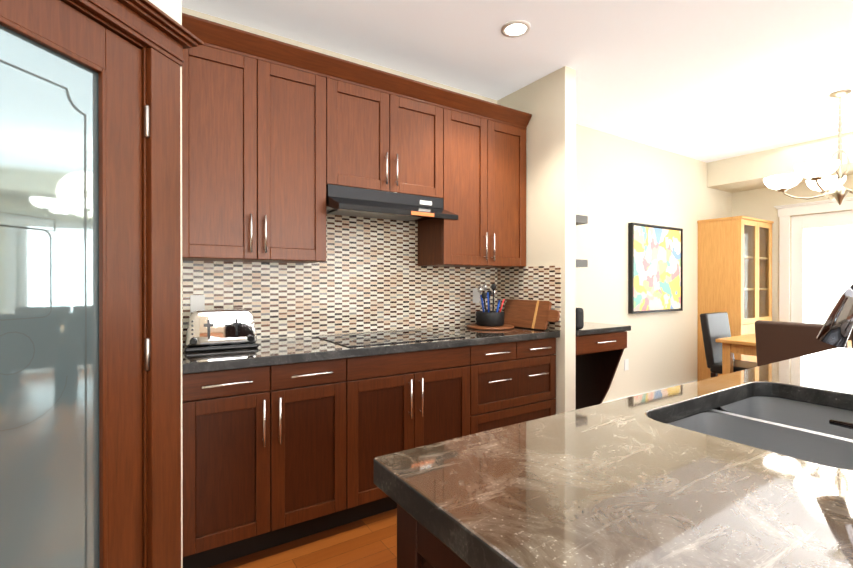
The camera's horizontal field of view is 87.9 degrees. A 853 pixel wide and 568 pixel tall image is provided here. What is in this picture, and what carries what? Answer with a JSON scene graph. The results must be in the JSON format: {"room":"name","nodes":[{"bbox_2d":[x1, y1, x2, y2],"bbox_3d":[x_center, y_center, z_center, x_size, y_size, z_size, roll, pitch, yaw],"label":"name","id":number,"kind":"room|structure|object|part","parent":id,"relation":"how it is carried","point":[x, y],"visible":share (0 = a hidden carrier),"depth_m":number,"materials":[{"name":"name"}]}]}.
{"room":"kitchen","nodes":[
{"label":"kitchen","id":0,"kind":"room"},
{"bbox_2d":[208,508,396,567],"bbox_3d":[2.171,1.294,1.042,8.440,0.060,6.240,0,0,-33],"label":"floor","id":1,"kind":"structure","parent":0,"point":[369,542],"depth_m":2.09,"materials":[{"name":"brown wood"}]},
{"bbox_2d":[182,358,361,567],"bbox_3d":[-0.850,0.814,2.294,0.804,0.892,0.614,0,0,-33],"label":"base cabinet","id":2,"kind":"object","parent":1,"relation":"on","point":[285,440],"depth_m":2.02,"materials":[{"name":"brown wood"}]},
{"bbox_2d":[182,326,559,373],"bbox_3d":[-0.217,0.344,2.676,2.284,0.044,0.636,0,0,-33],"label":"countertop","id":3,"kind":"structure","parent":2,"relation":"on","point":[278,351],"depth_m":2.25,"materials":[{"name":"black stone"}]},
{"bbox_2d":[184,308,258,351],"bbox_3d":[-1.034,0.225,2.232,0.330,0.194,0.199,0,0,-29],"label":"toaster","id":4,"kind":"object","parent":3,"relation":"on","point":[219,329],"visible":1,"depth_m":2.16,"materials":[{"name":"silver metal"}]},
{"bbox_2d":[314,330,465,345],"bbox_3d":[-0.218,0.318,2.670,0.755,0.006,0.500,0,0,-33],"label":"cooktop","id":5,"kind":"object","parent":3,"relation":"in","point":[368,338],"depth_m":2.62,"materials":[{"name":"black glass"}]},
{"bbox_2d":[467,284,513,329],"bbox_3d":[0.465,0.158,3.229,0.344,0.323,0.344,0,0,-33],"label":"utensil crock","id":6,"kind":"object","parent":3,"relation":"on","point":[489,320],"visible":1,"depth_m":3.15,"materials":[{"name":"black ceramic"}]},
{"bbox_2d":[476,311,503,325],"bbox_3d":[0.465,0.251,3.229,0.204,0.099,0.204,0,0,-33],"label":"pot","id":7,"kind":"object","parent":6,"relation":"on","point":[483,318],"depth_m":3.14,"materials":[{"name":"black ceramic"}]},
{"bbox_2d":[504,299,559,329],"bbox_3d":[0.743,0.217,3.200,0.092,0.201,0.560,0,0,-33],"label":"cutting boards","id":8,"kind":"object","parent":3,"relation":"on","point":[535,314],"visible":0.94,"depth_m":3.17,"materials":[{"name":"brown wood"}]},
{"bbox_2d":[362,346,473,518],"bbox_3d":[-0.261,0.813,2.674,0.854,0.892,0.614,0,0,-33],"label":"base cabinet","id":9,"kind":"object","parent":1,"relation":"on","point":[409,401],"depth_m":2.42,"materials":[{"name":"brown wood"}]},
{"bbox_2d":[397,508,461,567],"bbox_3d":[1.212,0.820,1.199,2.549,0.886,0.745,0,0,-33],"label":"kitchen island","id":10,"kind":"object","parent":1,"relation":"on","point":[415,549],"depth_m":0.75,"materials":[{"name":"brown wood"}]},
{"bbox_3d":[0.149,0.770,0.512,0.019,0.770,0.725,0,0,-33],"label":"panel","id":11,"kind":"part","parent":10,"relation":"part of","materials":[{"name":"brown wood"}]},
{"bbox_2d":[374,348,852,567],"bbox_3d":[1.292,0.352,1.091,2.620,0.050,1.080,0,0,-33],"label":"island countertop","id":12,"kind":"structure","parent":10,"relation":"on","point":[617,483],"depth_m":0.71,"materials":[{"name":"brown stone"}]},
{"bbox_2d":[674,392,852,467],"bbox_3d":[0.942,0.476,1.127,0.754,0.222,0.444,0,0,-33],"label":"sink","id":13,"kind":"object","parent":12,"relation":"in","point":[798,424],"depth_m":1.29,"materials":[{"name":"grey metal"}]},
{"bbox_2d":[816,284,852,346],"bbox_3d":[1.066,0.130,0.973,0.138,0.393,0.302,0,0,-33],"label":"faucet","id":14,"kind":"object","parent":12,"relation":"on","point":[836,329],"visible":1,"depth_m":1.03,"materials":[{"name":"silver metal"}]},
{"bbox_2d":[829,419,852,429],"bbox_3d":[0.739,0.281,0.724,0.056,0.092,0.133,0,0,-33],"label":"sink drain","id":15,"kind":"object","parent":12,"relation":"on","point":[848,425],"visible":1,"depth_m":0.77,"materials":[{"name":"black metal"}]},
{"bbox_2d":[474,338,555,433],"bbox_3d":[0.387,0.812,3.093,0.818,0.892,0.614,0,0,-33],"label":"base cabinet","id":16,"kind":"object","parent":1,"relation":"on","point":[515,382],"depth_m":2.85,"materials":[{"name":"brown wood"}]},
{"bbox_2d":[576,322,630,409],"bbox_3d":[1.123,0.788,3.510,0.622,0.937,0.710,0,0,-33],"label":"built-in desk","id":17,"kind":"object","parent":1,"relation":"on","point":[600,347],"visible":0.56,"depth_m":3.52,"materials":[{"name":"wood"}]},
{"bbox_2d":[576,308,583,329],"bbox_3d":[1.060,0.244,3.119,0.080,0.152,0.080,0,0,-33],"label":"speaker","id":18,"kind":"object","parent":17,"relation":"on","point":[579,318],"visible":0.52,"depth_m":3.08,"materials":[{"name":"black plastic"}]},
{"bbox_3d":[1.288,0.429,3.248,0.597,0.127,0.020,0,0,-33],"label":"drawer","id":19,"kind":"part","parent":17,"relation":"part of","materials":[{"name":"brown wood"}]},
{"bbox_3d":[1.305,0.422,3.226,0.210,0.012,0.036,0,0,-33],"label":"handle","id":20,"kind":"part","parent":17,"relation":"part of","materials":[{"name":"silver metal"}]},
{"bbox_2d":[700,312,756,377],"bbox_3d":[3.015,0.771,4.250,0.450,0.967,0.536,0,0,-33],"label":"dining chair","id":21,"kind":"object","parent":1,"relation":"on","point":[714,326],"visible":0.4,"depth_m":4.31,"materials":[{"name":"grey leather"}]},
{"bbox_3d":[3.041,0.810,4.210,0.450,0.090,0.440,0,0,-33],"label":"seat","id":22,"kind":"part","parent":21,"relation":"part of","materials":[{"name":"grey leather"}]},
{"bbox_2d":[697,216,773,380],"bbox_3d":[3.726,0.246,5.332,0.854,2.010,0.469,0,0,-33],"label":"tall cabinet","id":23,"kind":"object","parent":1,"relation":"on","point":[735,268],"visible":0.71,"depth_m":5.14,"materials":[{"name":"brown wood"}]},
{"bbox_3d":[3.841,-0.138,5.152,0.686,1.060,0.004,0,0,-33],"label":"glass","id":24,"kind":"part","parent":23,"relation":"part of","materials":[{"name":"clear glass"}]},
{"bbox_2d":[716,333,851,374],"bbox_3d":[3.506,0.881,3.582,0.900,0.750,1.740,0,0,-33],"label":"dining table","id":25,"kind":"object","parent":1,"relation":"on","point":[744,344],"visible":0.35,"depth_m":4.00,"materials":[{"name":"brown wood"}]},
{"bbox_2d":[755,320,847,366],"bbox_3d":[2.979,0.773,3.443,0.536,0.967,0.540,0,0,-33],"label":"chair","id":26,"kind":"object","parent":1,"relation":"on","point":[777,341],"visible":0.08,"depth_m":3.36,"materials":[{"name":"brown"}]},
{"bbox_2d":[851,328,852,348],"bbox_3d":[3.288,0.775,2.964,0.536,0.967,0.540,0,0,-33],"label":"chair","id":27,"kind":"object","parent":1,"relation":"on","point":[852,337],"visible":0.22,"depth_m":3.05,"materials":[{"name":"brown"}]},
{"bbox_2d":[149,0,852,567],"bbox_3d":[2.171,-0.106,1.038,8.440,2.740,6.240,0,0,-33],"label":"wall","id":28,"kind":"structure","parent":0,"point":[611,186],"depth_m":4.42,"materials":[{"name":"beige paint"}]},
{"bbox_2d":[0,0,149,567],"bbox_3d":[-0.969,0.259,1.087,0.056,1.986,0.660,0,0,12],"label":"door leaf","id":29,"kind":"structure","parent":28,"relation":"in","point":[112,60],"depth_m":1.30,"materials":[{"name":"brown wood"}]},
{"bbox_2d":[0,25,98,567],"bbox_3d":[-0.949,0.196,1.023,0.086,1.606,0.486,0,0,12],"label":"glass pane","id":30,"kind":"object","parent":29,"relation":"attached to","point":[42,458],"depth_m":1.13,"materials":[{"name":"clear glass"}]},
{"bbox_2d":[0,59,86,567],"bbox_3d":[-0.974,0.193,1.081,0.001,1.426,0.299,0,0,12],"label":"etched design","id":31,"kind":"object","parent":30,"relation":"attached to","point":[54,83],"depth_m":1.22,"materials":[{"name":"grey"}]},
{"bbox_3d":[-0.882,0.223,1.397,0.015,1.574,0.016,0,0,12],"label":"pantry door hinges","id":32,"kind":"part","parent":29,"relation":"part of","materials":[{"name":"silver metal"}]},
{"bbox_2d":[61,0,202,567],"bbox_3d":[-0.974,0.206,1.077,0.167,2.115,1.025,0,0,12],"label":"door frame","id":33,"kind":"structure","parent":28,"relation":"attached to","point":[160,39],"depth_m":1.43,"materials":[{"name":"brown wood"}]},
{"bbox_2d":[182,13,341,262],"bbox_3d":[-0.924,-0.684,2.404,0.804,1.116,0.320,0,0,-33],"label":"upper cabinet","id":34,"kind":"object","parent":28,"relation":"attached to","point":[278,136],"depth_m":2.25,"materials":[{"name":"brown wood"}]},
{"bbox_2d":[182,214,496,343],"bbox_3d":[-0.392,-0.061,2.947,2.285,0.762,0.010,0,0,-33],"label":"tile backsplash","id":35,"kind":"structure","parent":28,"relation":"attached to","point":[369,275],"depth_m":2.88,"materials":[{"name":"tile"}]},
{"bbox_2d":[190,295,204,313],"bbox_3d":[-1.238,0.117,2.392,0.070,0.115,0.005,0,0,-33],"label":"outlet","id":36,"kind":"object","parent":35,"relation":"attached to","point":[197,302],"visible":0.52,"depth_m":2.39,"materials":[{"name":"white plastic"}]},
{"bbox_2d":[473,288,479,302],"bbox_3d":[0.388,0.089,3.441,0.070,0.115,0.005,0,0,-33],"label":"outlet","id":37,"kind":"object","parent":35,"relation":"attached to","point":[476,296],"visible":0.77,"depth_m":3.44,"materials":[{"name":"white plastic"}]},
{"bbox_2d":[342,61,445,200],"bbox_3d":[-0.308,-0.900,2.801,0.790,0.686,0.320,0,0,-33],"label":"upper cabinet","id":38,"kind":"object","parent":28,"relation":"attached to","point":[394,128],"depth_m":2.67,"materials":[{"name":"brown wood"}]},
{"bbox_2d":[326,184,457,221],"bbox_3d":[-0.262,-0.476,2.731,0.782,0.159,0.490,0,0,-33],"label":"range hood","id":39,"kind":"object","parent":38,"relation":"attached to","point":[355,201],"visible":0.79,"depth_m":2.61,"materials":[{"name":"black metal"}]},
{"bbox_2d":[418,90,529,267],"bbox_3d":[0.314,-0.686,3.203,0.818,1.116,0.320,0,0,-33],"label":"upper cabinet","id":40,"kind":"object","parent":28,"relation":"attached to","point":[486,143],"depth_m":3.06,"materials":[{"name":"brown wood"}]},
{"bbox_3d":[-0.209,-1.194,2.660,2.284,0.097,0.087,0,0,-33],"label":"crown","id":41,"kind":"part","parent":40,"relation":"part of","materials":[{"name":"brown wood"}]},
{"bbox_2d":[497,265,560,330],"bbox_3d":[0.747,0.096,3.299,0.008,0.447,0.633,0,0,-33],"label":"tile backsplash","id":42,"kind":"structure","parent":28,"relation":"attached to","point":[541,283],"depth_m":3.24,"materials":[{"name":"tile"}]},
{"bbox_2d":[576,259,587,266],"bbox_3d":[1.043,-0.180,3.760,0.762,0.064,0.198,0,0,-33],"label":"light switch","id":43,"kind":"object","parent":28,"relation":"attached to","point":[581,263],"visible":0.19,"depth_m":3.84,"materials":[{"name":"grey plastic"}]},
{"bbox_2d":[576,215,587,224],"bbox_3d":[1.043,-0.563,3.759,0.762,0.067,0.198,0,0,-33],"label":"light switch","id":44,"kind":"object","parent":28,"relation":"attached to","point":[581,219],"visible":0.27,"depth_m":3.84,"materials":[{"name":"grey plastic"}]},
{"bbox_2d":[624,359,628,370],"bbox_3d":[2.045,0.826,4.526,0.070,0.115,0.006,0,0,-33],"label":"outlet","id":45,"kind":"object","parent":28,"relation":"attached to","point":[626,364],"visible":1,"depth_m":4.52,"materials":[{"name":"white plastic"}]},
{"bbox_2d":[602,380,697,402],"bbox_3d":[1.957,1.204,4.466,3.064,0.100,0.013,0,0,-33],"label":"baseboard","id":46,"kind":"structure","parent":28,"relation":"attached to","point":[649,391],"depth_m":4.71,"materials":[{"name":"white wood"}]},
{"bbox_2d":[628,223,682,313],"bbox_3d":[2.494,-0.162,4.787,0.970,0.930,0.048,0,0,-33],"label":"painting","id":47,"kind":"object","parent":28,"relation":"attached to","point":[655,268],"visible":1,"depth_m":4.74,"materials":[{"name":"paper"}]},
{"bbox_2d":[774,197,852,321],"bbox_3d":[4.801,0.158,4.475,0.051,2.192,2.124,0,0,-33],"label":"door frame","id":48,"kind":"structure","parent":28,"relation":"attached to","point":[785,212],"depth_m":5.26,"materials":[{"name":"white wood"}]},
{"bbox_2d":[791,210,852,323],"bbox_3d":[4.874,0.225,4.522,0.060,2.058,1.836,0,0,-33],"label":"window","id":49,"kind":"structure","parent":28,"relation":"in","point":[800,224],"depth_m":5.16,"materials":[{"name":"white glass"}]},
{"bbox_3d":[4.872,0.184,4.521,0.006,1.660,1.620,0,0,-33],"label":"glass","id":50,"kind":"part","parent":49,"relation":"part of","materials":[{"name":"glass"}]},
{"bbox_2d":[182,0,852,162],"bbox_3d":[2.171,-1.506,1.034,8.440,0.060,6.240,0,0,-33],"label":"ceiling","id":51,"kind":"structure","parent":0,"point":[707,81],"depth_m":2.83,"materials":[{"name":"white paint"}]},
{"bbox_2d":[501,20,530,37],"bbox_3d":[0.518,-1.475,2.562,0.170,0.010,0.170,0,0,-33],"label":"recessed light","id":52,"kind":"object","parent":51,"relation":"in","point":[515,28],"visible":1,"depth_m":2.56,"materials":[{"name":"white"}]},
{"bbox_2d":[763,89,852,204],"bbox_3d":[3.183,-1.045,3.431,0.914,0.874,0.920,0,0,-33],"label":"chandelier","id":53,"kind":"object","parent":51,"relation":"hanging from","point":[815,173],"visible":1,"depth_m":3.42,"materials":[{"name":"white glass"}]},
{"label":"outside","id":54,"kind":"structure","parent":0,"visible":0},
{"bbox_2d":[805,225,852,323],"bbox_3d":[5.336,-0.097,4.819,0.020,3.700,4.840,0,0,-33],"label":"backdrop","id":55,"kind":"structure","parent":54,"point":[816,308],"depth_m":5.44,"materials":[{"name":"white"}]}
]}

